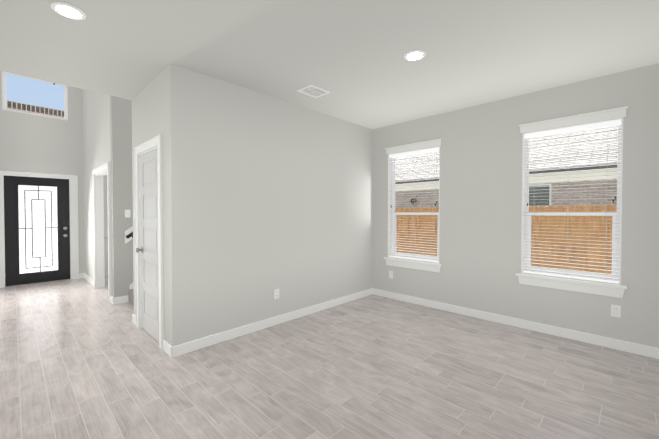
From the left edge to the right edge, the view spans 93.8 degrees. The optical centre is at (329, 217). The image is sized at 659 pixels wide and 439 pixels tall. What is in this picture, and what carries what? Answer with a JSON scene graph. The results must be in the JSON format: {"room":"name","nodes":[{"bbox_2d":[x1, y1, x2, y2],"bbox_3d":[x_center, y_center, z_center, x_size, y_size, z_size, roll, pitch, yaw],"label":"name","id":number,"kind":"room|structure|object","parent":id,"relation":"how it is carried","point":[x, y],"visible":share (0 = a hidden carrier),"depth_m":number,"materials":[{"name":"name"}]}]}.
{"room":"empty living room","nodes":[
{"label":"empty living room","id":0,"kind":"room"},
{"bbox_2d":[0,71,107,274],"bbox_3d":[-5.099,-1.498,6.538,0.160,5.500,3.206,1,1,44],"label":"wall","id":1,"kind":"structure","parent":0,"point":[30,143],"depth_m":6.06,"materials":[{"name":"grey paint"}]},
{"bbox_2d":[2,71,67,119],"bbox_3d":[-5.663,-2.324,5.966,0.062,0.728,0.918,1,1,44],"label":"window","id":2,"kind":"structure","parent":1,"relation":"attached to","point":[4,102],"depth_m":5.92,"materials":[{"name":"white plastic"}]},
{"bbox_2d":[6,100,63,117],"bbox_3d":[-6.230,-2.131,6.729,1.739,0.860,2.876,1,1,44],"label":"porch roof","id":3,"kind":"structure","parent":1,"relation":"attached to","point":[22,107],"depth_m":7.02,"materials":[{"name":"wood"}]},
{"bbox_2d":[3,175,69,285],"bbox_3d":[-5.593,0.237,5.934,0.110,2.027,0.922,1,1,44],"label":"front door","id":4,"kind":"structure","parent":1,"relation":"in","point":[37,227],"depth_m":5.93,"materials":[{"name":"black wood"}]},
{"bbox_2d":[0,171,78,287],"bbox_3d":[-5.643,0.202,5.988,0.186,2.118,1.180,1,1,44],"label":"door frame","id":5,"kind":"structure","parent":1,"relation":"attached to","point":[74,241],"depth_m":6.26,"materials":[{"name":"white"}]},
{"bbox_2d":[110,95,132,297],"bbox_3d":[-2.143,-1.484,5.704,0.120,5.500,3.144,1,1,44],"label":"wall","id":6,"kind":"structure","parent":0,"point":[121,173],"depth_m":4.63,"materials":[{"name":"grey paint"}]},
{"bbox_2d":[125,210,129,216],"bbox_3d":[-3.064,-0.063,4.686,0.013,0.117,0.072,1,1,44],"label":"light switch","id":7,"kind":"object","parent":6,"relation":"attached to","point":[127,213],"visible":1,"depth_m":4.68,"materials":[{"name":"white plastic"}]},
{"bbox_2d":[125,226,132,243],"bbox_3d":[-2.113,-0.706,5.590,0.098,2.178,2.724,1,1,44],"label":"handrail","id":8,"kind":"object","parent":6,"relation":"attached to","point":[128,234],"visible":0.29,"depth_m":4.68,"materials":[{"name":"black"}]},
{"bbox_2d":[82,64,185,346],"bbox_3d":[-3.255,-1.468,4.677,5.080,5.500,0.120,1,1,44],"label":"wall","id":9,"kind":"structure","parent":0,"point":[158,105],"depth_m":3.01,"materials":[{"name":"grey paint"}]},
{"bbox_2d":[83,273,93,286],"bbox_3d":[-4.696,1.211,6.021,1.200,0.100,0.026,1,1,44],"label":"baseboard","id":10,"kind":"structure","parent":9,"relation":"attached to","point":[85,276],"depth_m":6.03,"materials":[{"name":"white wood"}]},
{"bbox_2d":[92,162,110,301],"bbox_3d":[-3.757,0.212,5.174,1.295,2.125,0.146,1,1,44],"label":"door frame","id":11,"kind":"structure","parent":9,"relation":"attached to","point":[98,232],"depth_m":5.54,"materials":[{"name":"white wood"}]},
{"bbox_2d":[136,148,158,341],"bbox_3d":[-1.972,0.288,3.358,0.695,2.006,0.101,1,1,44],"label":"closet door","id":12,"kind":"structure","parent":9,"relation":"in","point":[149,242],"depth_m":3.38,"materials":[{"name":"grey wood"}]},
{"bbox_2d":[134,134,163,349],"bbox_3d":[-1.934,0.240,3.399,0.905,2.125,0.146,1,1,44],"label":"door frame","id":13,"kind":"structure","parent":9,"relation":"attached to","point":[146,146],"depth_m":3.23,"materials":[{"name":"white wood"}]},
{"bbox_2d":[184,68,372,341],"bbox_3d":[-0.382,-0.078,4.095,0.120,2.740,3.024,1,1,44],"label":"wall","id":14,"kind":"structure","parent":0,"point":[279,194],"depth_m":3.63,"materials":[{"name":"grey paint"}]},
{"bbox_2d":[167,289,370,357],"bbox_3d":[-0.387,1.243,4.013,0.016,0.100,3.140,1,1,44],"label":"baseboard","id":15,"kind":"structure","parent":14,"relation":"attached to","point":[210,340],"depth_m":3.52,"materials":[{"name":"white wood"}]},
{"bbox_2d":[274,289,278,298],"bbox_3d":[-0.641,0.927,3.752,0.009,0.117,0.072,1,1,44],"label":"electrical outlet","id":16,"kind":"object","parent":14,"relation":"attached to","point":[276,293],"visible":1,"depth_m":3.75,"materials":[{"name":"white plastic"}]},
{"bbox_2d":[0,275,658,438],"bbox_3d":[0.009,1.374,2.728,12.860,0.120,4.810,1,1,44],"label":"floor","id":17,"kind":"structure","parent":0,"point":[82,358],"depth_m":2.51,"materials":[{"name":"grey tile"}]},
{"bbox_2d":[128,289,133,304],"bbox_3d":[-1.688,0.226,5.357,1.050,2.089,2.885,1,1,44],"label":"stair","id":18,"kind":"structure","parent":17,"relation":"on","point":[131,296],"depth_m":4.61,"materials":[{"name":"grey carpet"}]},
{"bbox_2d":[0,0,658,128],"bbox_3d":[1.410,-1.464,1.318,8.950,0.120,4.810,1,1,44],"label":"ceiling","id":19,"kind":"structure","parent":0,"point":[348,55],"depth_m":2.57,"materials":[{"name":"grey paint"}]},
{"bbox_2d":[50,2,85,19],"bbox_3d":[-1.786,-1.411,2.115,0.190,0.011,0.190,1,1,44],"label":"recessed light","id":20,"kind":"object","parent":19,"relation":"in","point":[67,10],"visible":1,"depth_m":2.10,"materials":[{"name":"white plastic"}]},
{"bbox_2d":[297,84,329,97],"bbox_3d":[-0.180,-1.435,3.510,0.240,0.008,0.300,1,1,44],"label":"ceiling vent","id":21,"kind":"object","parent":19,"relation":"in","point":[311,90],"visible":1,"depth_m":3.50,"materials":[{"name":"white metal"}]},
{"bbox_2d":[404,50,425,60],"bbox_3d":[0.748,-1.421,2.711,0.190,0.011,0.190,1,1,44],"label":"recessed light","id":22,"kind":"object","parent":19,"relation":"in","point":[414,55],"visible":1,"depth_m":2.69,"materials":[{"name":"white plastic"}]},
{"bbox_2d":[372,63,658,347],"bbox_3d":[1.970,-0.077,4.034,3.575,2.740,0.170,1,1,44],"label":"wall","id":23,"kind":"structure","parent":0,"point":[480,201],"depth_m":3.71,"materials":[{"name":"grey paint"}]},
{"bbox_2d":[389,271,392,278],"bbox_3d":[0.974,0.904,4.894,0.072,0.117,0.009,1,1,44],"label":"electrical outlet","id":24,"kind":"object","parent":23,"relation":"attached to","point":[391,274],"visible":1,"depth_m":4.89,"materials":[{"name":"white plastic"}]},
{"bbox_2d":[384,138,441,272],"bbox_3d":[1.276,-0.171,4.667,0.950,1.867,0.200,1,1,44],"label":"window","id":25,"kind":"structure","parent":23,"relation":"in","point":[394,215],"depth_m":4.72,"materials":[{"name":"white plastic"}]},
{"bbox_2d":[389,147,438,262],"bbox_3d":[1.268,-0.182,4.658,0.828,1.632,0.064,1,1,44],"label":"window blind","id":26,"kind":"object","parent":25,"relation":"attached to","point":[413,153],"visible":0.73,"depth_m":4.64,"materials":[{"name":"white plastic"}]},
{"bbox_2d":[371,288,658,358],"bbox_3d":[1.904,1.244,3.987,3.335,0.100,0.020,1,1,44],"label":"baseboard","id":27,"kind":"structure","parent":23,"relation":"attached to","point":[635,348],"depth_m":3.54,"materials":[{"name":"white wood"}]},
{"bbox_2d":[516,106,628,297],"bbox_3d":[2.606,-0.150,3.371,0.950,1.867,0.200,1,1,44],"label":"window","id":28,"kind":"structure","parent":23,"relation":"in","point":[615,227],"depth_m":3.31,"materials":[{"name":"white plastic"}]},
{"bbox_2d":[523,119,620,283],"bbox_3d":[2.599,-0.162,3.363,0.828,1.632,0.064,1,1,44],"label":"window blind","id":29,"kind":"object","parent":28,"relation":"attached to","point":[580,128],"visible":0.94,"depth_m":3.32,"materials":[{"name":"white plastic"}]},
{"bbox_2d":[611,304,620,317],"bbox_3d":[2.848,0.928,3.070,0.072,0.117,0.009,1,1,44],"label":"electrical outlet","id":30,"kind":"object","parent":23,"relation":"attached to","point":[615,310],"visible":1,"depth_m":3.07,"materials":[{"name":"white plastic"}]},
{"bbox_3d":[5.395,1.575,8.535,30.000,0.050,20.640,1,1,44],"label":"ground","id":31,"kind":"structure","parent":0,"visible":0},
{"bbox_2d":[395,205,616,273],"bbox_3d":[3.492,0.665,6.651,22.118,1.832,0.086,1,1,44],"label":"fence","id":32,"kind":"object","parent":31,"relation":"on","point":[536,221],"depth_m":5.83,"materials":[{"name":"brown wood"}]},
{"bbox_2d":[395,179,616,270],"bbox_3d":[6.107,0.099,9.242,30.000,2.880,0.200,1,1,44],"label":"wall","id":33,"kind":"structure","parent":31,"relation":"on","point":[563,200],"depth_m":8.54,"materials":[{"name":"brick"}]},
{"bbox_2d":[395,126,617,190],"bbox_3d":[8.305,-3.295,11.444,30.000,4.485,7.600,1,1,44],"label":"roof","id":34,"kind":"structure","parent":33,"relation":"on","point":[571,177],"depth_m":9.06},
{"bbox_2d":[529,183,551,206],"bbox_3d":[5.975,-0.342,9.314,1.198,1.298,0.070,1,1,44],"label":"window","id":35,"kind":"structure","parent":33,"relation":"attached to","point":[541,194],"depth_m":9.07,"materials":[{"name":"white plastic"}]}
]}

